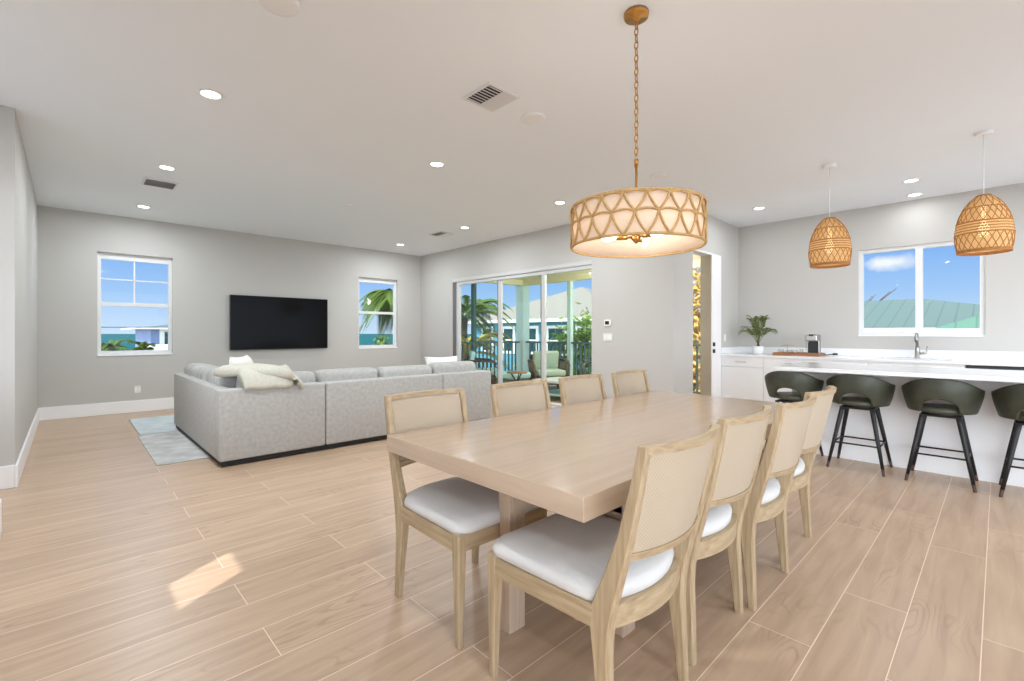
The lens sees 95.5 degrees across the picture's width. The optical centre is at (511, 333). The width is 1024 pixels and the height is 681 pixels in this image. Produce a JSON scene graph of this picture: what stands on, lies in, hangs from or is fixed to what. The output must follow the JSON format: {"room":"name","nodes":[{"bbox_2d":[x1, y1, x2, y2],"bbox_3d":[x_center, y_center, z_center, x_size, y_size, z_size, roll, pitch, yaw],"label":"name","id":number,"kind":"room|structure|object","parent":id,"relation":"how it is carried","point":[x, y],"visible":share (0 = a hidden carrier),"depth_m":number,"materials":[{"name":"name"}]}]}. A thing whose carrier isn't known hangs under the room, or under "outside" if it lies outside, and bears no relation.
{"room":"dining room","nodes":[
{"label":"dining room","id":0,"kind":"room"},
{"bbox_2d":[0,105,37,465],"bbox_3d":[-5.785,-0.285,4.749,1.190,3.050,3.920,0,0,-44],"label":"wall","id":1,"kind":"structure","parent":0,"point":[18,202],"depth_m":3.87,"materials":[{"name":"grey paint"}]},
{"bbox_2d":[0,465,14,489],"bbox_3d":[-4.426,1.147,3.325,1.190,0.185,0.018,0,0,-44],"label":"baseboard","id":2,"kind":"structure","parent":1,"relation":"attached to","point":[7,473],"depth_m":3.70,"materials":[{"name":"white paint"}]},
{"bbox_2d":[15,408,38,487],"bbox_3d":[-5.336,1.147,5.153,0.018,0.185,3.920,0,0,-44],"label":"baseboard","id":3,"kind":"structure","parent":1,"relation":"attached to","point":[21,460],"depth_m":4.42,"materials":[{"name":"white paint"}]},
{"bbox_2d":[38,205,420,407],"bbox_3d":[-4.891,-0.285,8.417,7.750,3.050,0.150,0,0,-44],"label":"wall","id":4,"kind":"structure","parent":0,"point":[209,265],"depth_m":7.82,"materials":[{"name":"grey paint"}]},
{"bbox_2d":[39,397,173,420],"bbox_3d":[-4.420,1.147,8.750,6.310,0.185,0.018,0,0,-44],"label":"baseboard","id":5,"kind":"structure","parent":4,"relation":"attached to","point":[84,410],"depth_m":7.06,"materials":[{"name":"white paint"}]},
{"bbox_2d":[97,252,172,355],"bbox_3d":[-5.963,-0.445,7.378,0.925,1.585,0.152,0,0,-44],"label":"window","id":6,"kind":"structure","parent":4,"relation":"in","point":[100,255],"depth_m":7.37,"materials":[{"name":"white"}]},
{"bbox_2d":[229,295,327,349],"bbox_3d":[-4.349,-0.190,8.777,1.720,0.980,0.076,0,0,-44],"label":"television","id":7,"kind":"object","parent":4,"relation":"attached to","point":[255,322],"visible":1,"depth_m":8.68,"materials":[{"name":"black plastic"}]},
{"bbox_2d":[359,277,397,348],"bbox_3d":[-2.964,-0.435,10.242,0.932,1.530,0.152,0,0,-44],"label":"window","id":8,"kind":"structure","parent":4,"relation":"in","point":[366,280],"depth_m":10.38,"materials":[{"name":"white"}]},
{"bbox_2d":[0,0,1023,255],"bbox_3d":[0.426,-1.910,4.513,10.050,0.200,13.140,0,0,-44],"label":"ceiling","id":9,"kind":"structure","parent":0,"point":[744,105],"depth_m":3.68,"materials":[{"name":"white paint"}]},
{"bbox_2d":[141,177,178,189],"bbox_3d":[-4.252,-1.802,5.619,0.330,0.016,0.340,0,0,-44],"label":"ceiling vent","id":10,"kind":"object","parent":9,"relation":"in","point":[146,181],"visible":1,"depth_m":5.61,"materials":[{"name":"grey metal"}]},
{"bbox_2d":[157,164,176,170],"bbox_3d":[-3.766,-1.806,5.074,0.180,0.009,0.180,0,0,-44],"label":"recessed light","id":11,"kind":"object","parent":9,"relation":"in","point":[161,166],"visible":1,"depth_m":5.06,"materials":[{"name":"white"}]},
{"bbox_2d":[196,88,224,99],"bbox_3d":[-2.278,-1.806,3.516,0.180,0.009,0.180,0,0,-44],"label":"recessed light","id":12,"kind":"object","parent":9,"relation":"in","point":[208,93],"visible":1,"depth_m":3.51,"materials":[{"name":"white plastic"}]},
{"bbox_2d":[259,0,300,16],"bbox_3d":[-1.272,-1.802,2.546,0.210,0.014,0.210,0,0,-44],"label":"ceiling speaker","id":13,"kind":"object","parent":9,"relation":"attached to","point":[284,8],"visible":1,"depth_m":2.56,"materials":[{"name":"white plastic"}]},
{"bbox_2d":[428,161,444,166],"bbox_3d":[-0.802,-1.806,4.972,0.180,0.009,0.180,0,0,-44],"label":"recessed light","id":14,"kind":"object","parent":9,"relation":"in","point":[432,163],"visible":1,"depth_m":4.96,"materials":[{"name":"white"}]},
{"bbox_2d":[429,231,454,236],"bbox_3d":[-1.279,-1.802,8.478,0.320,0.016,0.370,0,0,-44],"label":"ceiling vent","id":15,"kind":"object","parent":9,"relation":"in","point":[440,233],"visible":1,"depth_m":8.47,"materials":[{"name":"grey metal"}]},
{"bbox_2d":[462,82,519,111],"bbox_3d":[-0.162,-1.802,3.565,0.310,0.014,0.320,0,0,-44],"label":"ceiling vent","id":16,"kind":"object","parent":9,"relation":"in","point":[491,97],"visible":1,"depth_m":3.56,"materials":[{"name":"grey metal"}]},
{"bbox_2d":[521,112,545,124],"bbox_3d":[0.177,-1.802,3.909,0.210,0.014,0.210,0,0,-44],"label":"ceiling speaker","id":17,"kind":"object","parent":9,"relation":"attached to","point":[532,118],"visible":1,"depth_m":3.89,"materials":[{"name":"white plastic"}]},
{"bbox_2d":[570,5,707,257],"bbox_3d":[0.703,-1.146,2.630,0.744,1.327,0.743,0,0,15],"label":"drum chandelier","id":18,"kind":"object","parent":9,"relation":"hanging from","point":[637,222],"visible":1,"depth_m":2.38,"materials":[{"name":"gold metal"}]},
{"bbox_2d":[808,163,851,268],"bbox_3d":[3.422,-1.265,5.010,0.393,1.088,0.393,0,0,43],"label":"pendant","id":19,"kind":"object","parent":9,"relation":"hanging from","point":[830,235],"visible":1,"depth_m":4.90,"materials":[{"name":"beige wicker"}]},
{"bbox_2d":[954,129,1015,255],"bbox_3d":[4.238,-1.265,4.178,0.393,1.088,0.393,0,0,43],"label":"pendant","id":20,"kind":"object","parent":9,"relation":"hanging from","point":[980,216],"visible":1,"depth_m":4.08,"materials":[{"name":"beige"}]},
{"bbox_2d":[0,384,1023,680],"bbox_3d":[0.426,1.300,4.513,10.050,0.120,13.140,0,0,-44],"label":"floor","id":21,"kind":"structure","parent":0,"point":[116,564],"depth_m":2.27,"materials":[{"name":"brown wood"}]},
{"bbox_2d":[0,499,1,536],"bbox_3d":[-3.538,1.130,2.405,1.204,0.220,0.164,0,0,-44],"label":"trim","id":22,"kind":"structure","parent":21,"relation":"on","point":[0,499],"depth_m":2.84,"materials":[{"name":"white paint"}]},
{"bbox_2d":[129,415,179,434],"bbox_3d":[-3.800,1.234,7.281,3.300,0.012,1.400,0,0,-44],"label":"area rug","id":23,"kind":"object","parent":21,"relation":"on","point":[158,424],"visible":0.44,"depth_m":6.26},
{"bbox_2d":[137,431,210,465],"bbox_3d":[-2.709,1.234,6.096,3.300,0.012,1.720,0,0,-44],"label":"area rug","id":24,"kind":"object","parent":21,"relation":"on","point":[165,448],"visible":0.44,"depth_m":4.96,"materials":[{"name":"carpet"}]},
{"bbox_2d":[174,361,490,466],"bbox_3d":[-2.308,0.808,6.341,3.420,0.837,2.520,0,0,-44],"label":"sectional sofa","id":25,"kind":"object","parent":24,"relation":"on","point":[232,425],"visible":0.87,"depth_m":4.96,"materials":[{"name":"grey"}]},
{"bbox_2d":[184,363,209,375],"bbox_3d":[-3.981,0.615,5.940,0.275,0.450,0.630,0,0,-44],"label":"cushion","id":26,"kind":"object","parent":25,"relation":"on","point":[189,369],"depth_m":5.81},
{"bbox_2d":[194,365,219,379],"bbox_3d":[-3.525,0.615,5.462,0.275,0.450,0.650,0,0,-44],"label":"cushion","id":27,"kind":"object","parent":25,"relation":"on","point":[200,372],"depth_m":5.31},
{"bbox_2d":[206,369,236,387],"bbox_3d":[-3.073,0.615,4.989,0.275,0.450,0.620,0,0,-44],"label":"cushion","id":28,"kind":"object","parent":25,"relation":"on","point":[230,382],"depth_m":4.76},
{"bbox_2d":[229,355,252,363],"bbox_3d":[-3.032,0.495,5.290,0.228,0.482,0.500,0,0,-11],"label":"throw pillow","id":29,"kind":"object","parent":25,"relation":"on","point":[245,359],"visible":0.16,"depth_m":5.16,"materials":[{"name":"white fabric"}]},
{"bbox_2d":[213,363,303,390],"bbox_3d":[-2.562,0.435,4.687,0.692,0.267,0.612,0,0,-44],"label":"throw blanket","id":30,"kind":"object","parent":25,"relation":"on","point":[254,376],"visible":1,"depth_m":4.56,"materials":[{"name":"fabric"}]},
{"bbox_2d":[236,371,315,386],"bbox_3d":[-2.462,0.627,4.884,0.745,0.425,0.235,0,0,-44],"label":"cushion","id":31,"kind":"object","parent":25,"relation":"on","point":[305,376],"depth_m":4.98,"materials":[{"name":"fabric"}]},
{"bbox_2d":[314,367,377,381],"bbox_3d":[-1.919,0.625,5.402,0.715,0.430,0.235,0,0,-44],"label":"cushion","id":32,"kind":"object","parent":25,"relation":"on","point":[363,372],"depth_m":5.28,"materials":[{"name":"fabric"}]},
{"bbox_2d":[376,365,431,376],"bbox_3d":[-1.375,0.627,5.922,0.750,0.425,0.235,0,0,-44],"label":"cushion","id":33,"kind":"object","parent":25,"relation":"on","point":[389,371],"depth_m":5.81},
{"bbox_2d":[425,356,456,364],"bbox_3d":[-0.997,0.550,6.764,0.520,0.429,0.244,0,0,-32],"label":"throw pillow","id":34,"kind":"object","parent":25,"relation":"on","point":[429,360],"visible":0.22,"depth_m":6.74,"materials":[{"name":"white fabric"}]},
{"bbox_2d":[429,361,475,373],"bbox_3d":[-0.829,0.618,6.443,0.720,0.445,0.235,0,0,-44],"label":"cushion","id":35,"kind":"object","parent":25,"relation":"on","point":[455,366],"depth_m":6.32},
{"bbox_2d":[384,388,546,649],"bbox_3d":[-0.254,0.774,2.239,0.522,0.932,0.693,0,0,-44],"label":"dining chair","id":36,"kind":"object","parent":21,"relation":"on","point":[461,515],"visible":0.64,"depth_m":2.13,"materials":[{"name":"brown wood"}]},
{"bbox_2d":[404,477,538,534],"bbox_3d":[-0.201,0.765,2.183,0.517,0.073,0.539,0,0,-44],"label":"seat cushion","id":37,"kind":"object","parent":36,"relation":"on","point":[455,505],"depth_m":2.01,"materials":[{"name":"grey fabric"}]},
{"bbox_2d":[490,380,555,513],"bbox_3d":[0.243,0.774,2.714,0.522,0.932,0.693,0,0,-44],"label":"dining chair","id":38,"kind":"object","parent":21,"relation":"on","point":[507,398],"visible":0.18,"depth_m":2.95,"materials":[{"name":"fabric"}]},
{"bbox_2d":[558,374,606,405],"bbox_3d":[0.692,0.774,3.142,0.522,0.932,0.693,0,0,-44],"label":"dining chair","id":39,"kind":"object","parent":21,"relation":"on","point":[574,389],"visible":0.16,"depth_m":3.39,"materials":[{"name":"brown wood"}]},
{"bbox_2d":[387,390,784,637],"bbox_3d":[0.707,0.860,2.637,2.485,0.760,1.162,0,0,-44],"label":"dining table","id":40,"kind":"object","parent":21,"relation":"on","point":[576,461],"visible":0.55,"depth_m":1.97,"materials":[{"name":"brown wood"}]},
{"bbox_2d":[488,423,720,680],"bbox_3d":[0.331,0.774,1.623,0.522,0.932,0.693,0,0,-44],"label":"dining chair","id":41,"kind":"object","parent":21,"relation":"on","point":[584,571],"visible":0.91,"depth_m":1.44,"materials":[{"name":"brown wood"}]},
{"bbox_2d":[493,513,673,600],"bbox_3d":[0.278,0.765,1.679,0.517,0.073,0.539,0,0,-44],"label":"seat cushion","id":42,"kind":"object","parent":41,"relation":"on","point":[565,556],"depth_m":1.54,"materials":[{"name":"grey fabric"}]},
{"bbox_2d":[611,370,649,396],"bbox_3d":[1.148,0.774,3.577,0.522,0.932,0.693,0,0,-44],"label":"dining chair","id":43,"kind":"object","parent":21,"relation":"on","point":[627,382],"visible":0.17,"depth_m":3.83,"materials":[{"name":"brown wood"}]},
{"bbox_2d":[603,405,771,665],"bbox_3d":[0.729,0.774,2.031,0.522,0.932,0.693,0,0,-44],"label":"dining chair","id":44,"kind":"object","parent":21,"relation":"on","point":[741,439],"visible":0.52,"depth_m":1.77,"materials":[{"name":"brown wood"}]},
{"bbox_2d":[603,503,731,536],"bbox_3d":[0.676,0.765,2.087,0.517,0.073,0.539,0,0,-44],"label":"seat cushion","id":45,"kind":"object","parent":44,"relation":"on","point":[718,523],"depth_m":1.89,"materials":[{"name":"grey fabric"}]},
{"bbox_2d":[721,356,763,400],"bbox_3d":[3.814,0.803,7.456,0.781,0.874,0.638,0,0,-44],"label":"base cabinet","id":46,"kind":"object","parent":21,"relation":"on","point":[741,377],"visible":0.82,"depth_m":7.20,"materials":[{"name":"white paint"}]},
{"bbox_2d":[741,394,816,610],"bbox_3d":[1.138,0.774,2.377,0.522,0.932,0.693,0,0,-44],"label":"dining chair","id":47,"kind":"object","parent":21,"relation":"on","point":[784,445],"visible":0.66,"depth_m":2.10,"materials":[{"name":"brown wood"}]},
{"bbox_2d":[761,478,779,503],"bbox_3d":[1.085,0.765,2.433,0.517,0.073,0.539,0,0,-44],"label":"seat cushion","id":48,"kind":"object","parent":47,"relation":"on","point":[771,495],"depth_m":2.24,"materials":[{"name":"grey fabric"}]},
{"bbox_2d":[764,358,821,402],"bbox_3d":[4.290,0.803,6.958,0.781,0.874,0.740,0,0,-44],"label":"base cabinet","id":49,"kind":"object","parent":21,"relation":"on","point":[769,363],"visible":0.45,"depth_m":6.86,"materials":[{"name":"white paint"}]},
{"bbox_2d":[764,371,823,455],"bbox_3d":[2.840,0.806,4.703,0.462,0.872,0.517,0,0,-44],"label":"bar stool","id":50,"kind":"object","parent":21,"relation":"on","point":[802,383],"visible":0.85,"depth_m":4.55,"materials":[{"name":"green leather"}]},
{"bbox_2d":[758,385,836,538],"bbox_3d":[1.518,0.774,2.784,0.522,0.932,0.693,0,0,-44],"label":"dining chair","id":51,"kind":"object","parent":21,"relation":"on","point":[820,411],"visible":0.42,"depth_m":2.58,"materials":[{"name":"brown wood"}]},
{"bbox_2d":[758,449,804,475],"bbox_3d":[1.464,0.765,2.840,0.517,0.073,0.539,0,0,-44],"label":"seat cushion","id":52,"kind":"object","parent":51,"relation":"on","point":[800,470],"depth_m":2.67,"materials":[{"name":"grey fabric"}]},
{"bbox_2d":[822,360,867,363],"bbox_3d":[4.725,0.803,6.502,0.781,0.874,0.520,0,0,-44],"label":"base cabinet","id":53,"kind":"object","parent":21,"relation":"on","point":[823,361],"visible":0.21,"depth_m":6.25,"materials":[{"name":"white paint"}]},
{"bbox_2d":[826,374,895,476],"bbox_3d":[3.217,0.806,4.309,0.462,0.872,0.517,0,0,-44],"label":"bar stool","id":54,"kind":"object","parent":21,"relation":"on","point":[878,392],"visible":0.9,"depth_m":4.19,"materials":[{"name":"green leather"}]},
{"bbox_2d":[792,371,1023,486],"bbox_3d":[3.934,0.803,4.061,0.900,0.874,2.600,0,0,-44],"label":"kitchen island","id":55,"kind":"object","parent":21,"relation":"on","point":[989,434],"visible":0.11,"depth_m":4.13,"materials":[{"name":"white paint"}]},
{"bbox_2d":[774,362,1023,382],"bbox_3d":[3.902,0.348,4.037,1.040,0.036,2.650,0,0,-44],"label":"island countertop","id":56,"kind":"structure","parent":55,"relation":"on","point":[1017,376],"depth_m":4.13,"materials":[{"name":"white stone"}]},
{"bbox_2d":[868,361,965,367],"bbox_3d":[5.219,0.803,5.985,0.781,0.874,0.910,0,0,-44],"label":"base cabinet","id":57,"kind":"object","parent":21,"relation":"on","point":[869,362],"visible":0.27,"depth_m":5.71,"materials":[{"name":"white paint"}]},
{"bbox_2d":[721,346,1023,366],"bbox_3d":[5.003,0.295,6.213,0.779,0.140,4.078,0,0,-44],"label":"countertop","id":58,"kind":"structure","parent":57,"relation":"on","point":[987,358],"depth_m":6.20,"materials":[{"name":"white stone"}]},
{"bbox_2d":[739,315,777,353],"bbox_3d":[3.897,0.016,7.388,0.527,0.626,0.586,0,0,-44],"label":"potted palm","id":59,"kind":"object","parent":58,"relation":"on","point":[758,349],"visible":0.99,"depth_m":7.33,"materials":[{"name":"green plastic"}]},
{"bbox_2d":[773,352,824,356],"bbox_3d":[4.262,0.307,6.918,0.340,0.045,0.600,0,0,-44],"label":"serving tray","id":60,"kind":"object","parent":58,"relation":"on","point":[774,353],"visible":0.99,"depth_m":6.80,"materials":[{"name":"brown wood"}]},
{"bbox_2d":[805,334,820,352],"bbox_3d":[4.385,0.166,6.796,0.230,0.302,0.175,0,0,-44],"label":"coffee maker","id":61,"kind":"object","parent":60,"relation":"on","point":[814,340],"visible":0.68,"depth_m":6.76,"materials":[{"name":"silver metal"}]},
{"bbox_2d":[914,333,927,357],"bbox_3d":[5.335,0.162,6.117,0.182,0.335,0.122,0,0,-9],"label":"kitchen faucet","id":62,"kind":"object","parent":58,"relation":"on","point":[918,353],"visible":0.95,"depth_m":6.12,"materials":[{"name":"silver metal"}]},
{"bbox_2d":[901,379,984,492],"bbox_3d":[3.603,0.806,3.904,0.462,0.872,0.517,0,0,-44],"label":"bar stool","id":63,"kind":"object","parent":21,"relation":"on","point":[967,398],"visible":1,"depth_m":3.79,"materials":[{"name":"green leather"}]},
{"bbox_2d":[966,365,1023,370],"bbox_3d":[5.707,0.754,5.387,0.604,0.772,0.620,0,0,-44],"label":"dishwasher","id":64,"kind":"object","parent":21,"relation":"on","point":[967,366],"visible":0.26,"depth_m":5.23,"materials":[{"name":"grey metal"}]},
{"bbox_2d":[991,384,1023,496],"bbox_3d":[3.983,0.806,3.506,0.462,0.872,0.517,0,0,-44],"label":"bar stool","id":65,"kind":"object","parent":21,"relation":"on","point":[1008,401],"visible":1,"depth_m":3.51,"materials":[{"name":"green leather"}]},
{"bbox_2d":[421,224,678,397],"bbox_3d":[0.088,-0.285,8.705,0.150,3.050,6.310,0,0,-44],"label":"wall","id":66,"kind":"structure","parent":0,"point":[639,296],"depth_m":7.19,"materials":[{"name":"grey paint"}]},
{"bbox_2d":[452,260,591,405],"bbox_3d":[0.041,0.040,8.750,0.155,2.400,3.685,0,0,-44],"label":"door","id":67,"kind":"structure","parent":66,"relation":"in","point":[543,272],"depth_m":8.99,"materials":[{"name":"grey"}]},
{"bbox_2d":[603,333,611,340],"bbox_3d":[1.470,0.060,7.141,0.011,0.115,0.165,0,0,-44],"label":"light switch","id":68,"kind":"object","parent":66,"relation":"attached to","point":[606,336],"visible":1,"depth_m":7.14,"materials":[{"name":"white"}]},
{"bbox_2d":[516,254,699,279],"bbox_3d":[1.260,-1.540,9.831,3.100,0.240,6.020,0,0,-44],"label":"ceiling","id":69,"kind":"structure","parent":0,"point":[695,257],"depth_m":11.04,"materials":[{"name":"beige"}]},
{"bbox_2d":[679,215,737,393],"bbox_3d":[3.101,-0.285,7.323,2.300,3.050,0.150,0,0,-44],"label":"wall","id":70,"kind":"structure","parent":0,"point":[722,241],"depth_m":7.32,"materials":[{"name":"grey paint"}]},
{"bbox_2d":[694,249,720,396],"bbox_3d":[2.944,0.003,7.146,0.952,2.475,0.210,0,0,-44],"label":"door","id":71,"kind":"structure","parent":70,"relation":"in","point":[710,265],"depth_m":7.26,"materials":[{"name":"white paint"}]},
{"bbox_2d":[752,346,763,353],"bbox_3d":[3.905,0.267,7.379,0.160,0.125,0.160,0,0,-44],"label":"pot","id":72,"kind":"object","parent":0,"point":[756,349],"depth_m":7.32,"materials":[{"name":"ceramic"}]},
{"bbox_2d":[738,183,1023,359],"bbox_3d":[6.237,-0.285,5.596,0.150,3.050,6.680,0,0,-44],"label":"wall","id":73,"kind":"structure","parent":0,"point":[776,279],"depth_m":6.80,"materials":[{"name":"grey paint"}]},
{"bbox_2d":[858,241,984,336],"bbox_3d":[5.511,-0.579,6.319,0.120,1.243,1.295,0,0,-44],"label":"window","id":74,"kind":"structure","parent":73,"relation":"in","point":[918,249],"depth_m":6.29,"materials":[{"name":"white"}]},
{"bbox_3d":[1.258,1.325,9.725,2.950,0.130,5.870,0,0,-44],"label":"floor","id":75,"kind":"structure","parent":0,"visible":0},
{"bbox_2d":[471,283,476,364],"bbox_3d":[-0.939,-0.010,11.409,0.100,2.540,0.100,0,0,-44],"label":"porch post","id":76,"kind":"object","parent":75,"relation":"on","point":[473,286],"visible":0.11,"depth_m":11.38,"materials":[{"name":"teal"}]},
{"bbox_2d":[461,342,472,360],"bbox_3d":[-1.127,0.695,11.230,0.420,0.970,0.070,0,0,-44],"label":"porch railing","id":77,"kind":"object","parent":76,"relation":"attached to","point":[462,343],"visible":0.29,"depth_m":11.17,"materials":[{"name":"grey"}]},
{"bbox_2d":[477,341,519,370],"bbox_3d":[-0.360,0.695,11.962,1.500,0.970,0.070,0,0,-44],"label":"porch railing","id":78,"kind":"object","parent":76,"relation":"attached to","point":[494,342],"visible":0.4,"depth_m":12.07,"materials":[{"name":"grey"}]},
{"bbox_2d":[464,351,496,383],"bbox_3d":[-0.709,0.831,10.538,0.807,0.862,0.850,0,0,-8],"label":"armchair","id":79,"kind":"object","parent":75,"relation":"on","point":[471,357],"visible":0.48,"depth_m":10.22,"materials":[{"name":"teal"}]},
{"bbox_2d":[476,368,496,375],"bbox_3d":[-0.650,0.870,10.546,0.680,0.140,0.620,0,0,-8],"label":"seat cushion","id":80,"kind":"object","parent":79,"relation":"on","point":[492,369],"depth_m":10.28,"materials":[{"name":"teal fabric"}]},
{"bbox_2d":[496,371,530,383],"bbox_3d":[0.024,1.040,9.909,0.560,0.440,0.560,0,0,-44],"label":"ottoman","id":81,"kind":"object","parent":75,"relation":"on","point":[507,377],"visible":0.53,"depth_m":9.70,"materials":[{"name":"green fabric"}]},
{"bbox_2d":[496,371,530,379],"bbox_3d":[0.024,0.890,9.909,0.560,0.140,0.560,0,0,-44],"label":"cushion","id":82,"kind":"object","parent":81,"relation":"on","point":[506,376],"depth_m":9.71,"materials":[{"name":"teal fabric"}]},
{"bbox_2d":[507,371,527,380],"bbox_3d":[0.101,1.014,9.249,0.420,0.507,0.420,0,0,-44],"label":"side table","id":83,"kind":"object","parent":75,"relation":"on","point":[509,372],"visible":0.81,"depth_m":9.18,"materials":[{"name":"brown wood"}]},
{"bbox_2d":[516,285,528,371],"bbox_3d":[0.291,-0.010,12.583,0.260,2.540,0.260,0,0,-44],"label":"porch column","id":84,"kind":"structure","parent":75,"relation":"on","point":[522,292],"depth_m":12.49,"materials":[{"name":"teal"}]},
{"bbox_2d":[484,260,699,285],"bbox_3d":[1.256,-1.350,9.654,2.850,0.140,5.770,0,0,-44],"label":"beam","id":85,"kind":"structure","parent":84,"relation":"on","point":[696,263],"depth_m":11.63,"materials":[{"name":"beige"}]},
{"bbox_2d":[532,377,560,402],"bbox_3d":[0.911,1.065,8.820,0.760,0.390,0.760,0,0,-44],"label":"coffee table","id":86,"kind":"object","parent":75,"relation":"on","point":[556,392],"visible":0.21,"depth_m":8.76,"materials":[{"name":"grey"}]},
{"bbox_2d":[549,389,559,395],"bbox_3d":[0.911,1.127,8.820,0.680,0.025,0.680,0,0,-44],"label":"shelf","id":87,"kind":"object","parent":86,"relation":"attached to","point":[556,392],"depth_m":8.76,"materials":[{"name":"teal"}]},
{"bbox_2d":[527,351,570,384],"bbox_3d":[0.803,0.831,10.397,0.850,0.862,0.807,0,0,-10],"label":"armchair","id":88,"kind":"object","parent":75,"relation":"on","point":[553,357],"visible":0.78,"depth_m":10.49,"materials":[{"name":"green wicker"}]},
{"bbox_2d":[533,351,558,367],"bbox_3d":[0.765,0.607,10.617,0.600,0.415,0.188,0,0,-10],"label":"cushion","id":89,"kind":"object","parent":88,"relation":"on","point":[552,356],"depth_m":10.56,"materials":[{"name":"green fabric"}]},
{"bbox_2d":[536,368,565,376],"bbox_3d":[0.813,0.870,10.339,0.620,0.140,0.680,0,0,-10],"label":"seat cushion","id":90,"kind":"object","parent":88,"relation":"on","point":[551,372],"depth_m":10.04,"materials":[{"name":"green fabric"}]},
{"bbox_2d":[567,281,572,375],"bbox_3d":[1.423,-0.010,11.397,0.110,2.540,0.110,0,0,-44],"label":"porch post","id":91,"kind":"object","parent":75,"relation":"on","point":[569,283],"visible":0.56,"depth_m":11.35,"materials":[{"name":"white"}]},
{"bbox_2d":[526,341,566,368],"bbox_3d":[0.888,0.695,11.957,0.070,0.970,1.430,0,0,-44],"label":"porch railing","id":92,"kind":"object","parent":91,"relation":"attached to","point":[529,342],"visible":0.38,"depth_m":11.81,"materials":[{"name":"grey"}]},
{"bbox_2d":[571,342,591,374],"bbox_3d":[2.135,0.695,10.652,0.070,0.970,1.940,0,0,-44],"label":"porch railing","id":93,"kind":"object","parent":91,"relation":"attached to","point":[575,343],"visible":0.23,"depth_m":11.15,"materials":[{"name":"grey"}]},
{"bbox_3d":[2.846,-0.010,9.907,0.110,2.540,0.110,0,0,-44],"label":"porch post","id":94,"kind":"object","parent":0,"visible":0},
{"bbox_2d":[693,344,699,393],"bbox_3d":[3.530,0.695,9.191,0.070,0.970,1.860,0,0,-44],"label":"porch railing","id":95,"kind":"object","parent":94,"relation":"attached to","point":[696,345],"visible":0.05,"depth_m":9.08,"materials":[{"name":"grey"}]},
{"label":"outside","id":96,"kind":"structure","parent":0,"visible":0},
{"bbox_2d":[101,334,470,350],"bbox_3d":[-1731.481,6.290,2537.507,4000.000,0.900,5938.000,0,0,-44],"label":"sea","id":97,"kind":"structure","parent":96,"point":[367,339],"depth_m":522.31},
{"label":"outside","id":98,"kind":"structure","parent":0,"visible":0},
{"bbox_3d":[10.158,5.490,11.082,150.000,0.500,122.000,0,0,-44],"label":"ground","id":99,"kind":"structure","parent":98,"visible":0},
{"bbox_2d":[101,339,132,350],"bbox_3d":[-11.947,2.705,13.812,1.344,5.070,0.981,0,0,26],"label":"palm tree","id":100,"kind":"object","parent":99,"relation":"on","point":[112,345],"visible":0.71,"depth_m":13.81,"materials":[{"name":"green plant"}]},
{"bbox_2d":[126,341,155,350],"bbox_3d":[-12.539,2.742,15.617,0.978,4.996,1.132,0,0,-44],"label":"palm tree","id":101,"kind":"object","parent":99,"relation":"on","point":[144,345],"visible":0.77,"depth_m":15.62,"materials":[{"name":"green plant"}]},
{"bbox_2d":[121,325,167,346],"bbox_3d":[-15.590,2.365,22.446,4.590,5.750,7.040,0,0,-44],"label":"house","id":102,"kind":"structure","parent":99,"relation":"on","point":[150,335],"depth_m":19.33,"materials":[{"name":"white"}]},
{"bbox_2d":[149,344,167,349],"bbox_3d":[-13.651,2.840,18.352,1.200,4.800,1.000,0,0,-44],"label":"wall","id":103,"kind":"structure","parent":99,"relation":"on","point":[158,346],"depth_m":17.87,"materials":[{"name":"white"}]},
{"bbox_2d":[359,288,392,339],"bbox_3d":[-4.062,1.857,16.273,2.761,6.766,2.620,0,0,-34],"label":"palm tree","id":104,"kind":"object","parent":99,"relation":"on","point":[383,298],"visible":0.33,"depth_m":15.84,"materials":[{"name":"green plant"}]},
{"bbox_2d":[373,335,392,344],"bbox_3d":[-4.154,2.632,14.821,1.288,5.225,1.497,0,0,-44],"label":"shrub","id":105,"kind":"object","parent":99,"relation":"on","point":[382,342],"visible":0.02,"depth_m":14.76,"materials":[{"name":"green plant"}]},
{"bbox_2d":[461,332,513,370],"bbox_3d":[-1.211,2.602,13.970,2.521,5.276,2.278,0,0,-9],"label":"palm tree","id":106,"kind":"object","parent":99,"relation":"on","point":[485,337],"visible":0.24,"depth_m":13.61,"materials":[{"name":"green plant"}]},
{"bbox_2d":[461,295,515,359],"bbox_3d":[-1.610,2.002,15.796,3.398,6.476,2.841,0,0,-17],"label":"palm tree","id":107,"kind":"object","parent":99,"relation":"on","point":[481,304],"visible":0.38,"depth_m":15.68,"materials":[{"name":"green plant"}]},
{"bbox_2d":[548,302,591,375],"bbox_3d":[2.147,2.158,14.072,2.584,6.186,2.611,0,0,-25],"label":"shrub","id":108,"kind":"object","parent":99,"relation":"on","point":[580,334],"visible":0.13,"depth_m":13.79,"materials":[{"name":"green plant"}]},
{"bbox_2d":[468,287,695,390],"bbox_3d":[4.419,1.165,28.968,9.740,8.150,11.940,0,0,-44],"label":"house","id":109,"kind":"structure","parent":99,"relation":"on","point":[557,303],"depth_m":26.50,"materials":[{"name":"teal"}]},
{"bbox_2d":[693,268,699,394],"bbox_3d":[6.406,1.371,15.709,3.177,7.762,3.216,0,0,-44],"label":"tree","id":110,"kind":"object","parent":99,"relation":"on","point":[696,288],"visible":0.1,"depth_m":15.27,"materials":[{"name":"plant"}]},
{"bbox_2d":[696,299,979,382],"bbox_3d":[17.335,1.850,21.667,10.540,6.780,15.340,0,0,-44],"label":"house","id":111,"kind":"structure","parent":99,"relation":"on","point":[880,315],"depth_m":18.50,"materials":[{"name":"teal"}]},
{"bbox_2d":[928,315,979,330],"bbox_3d":[16.009,2.015,13.281,3.140,6.450,5.940,0,0,-44],"label":"neighboring house wall","id":112,"kind":"structure","parent":99,"relation":"on","point":[973,323],"depth_m":13.97,"materials":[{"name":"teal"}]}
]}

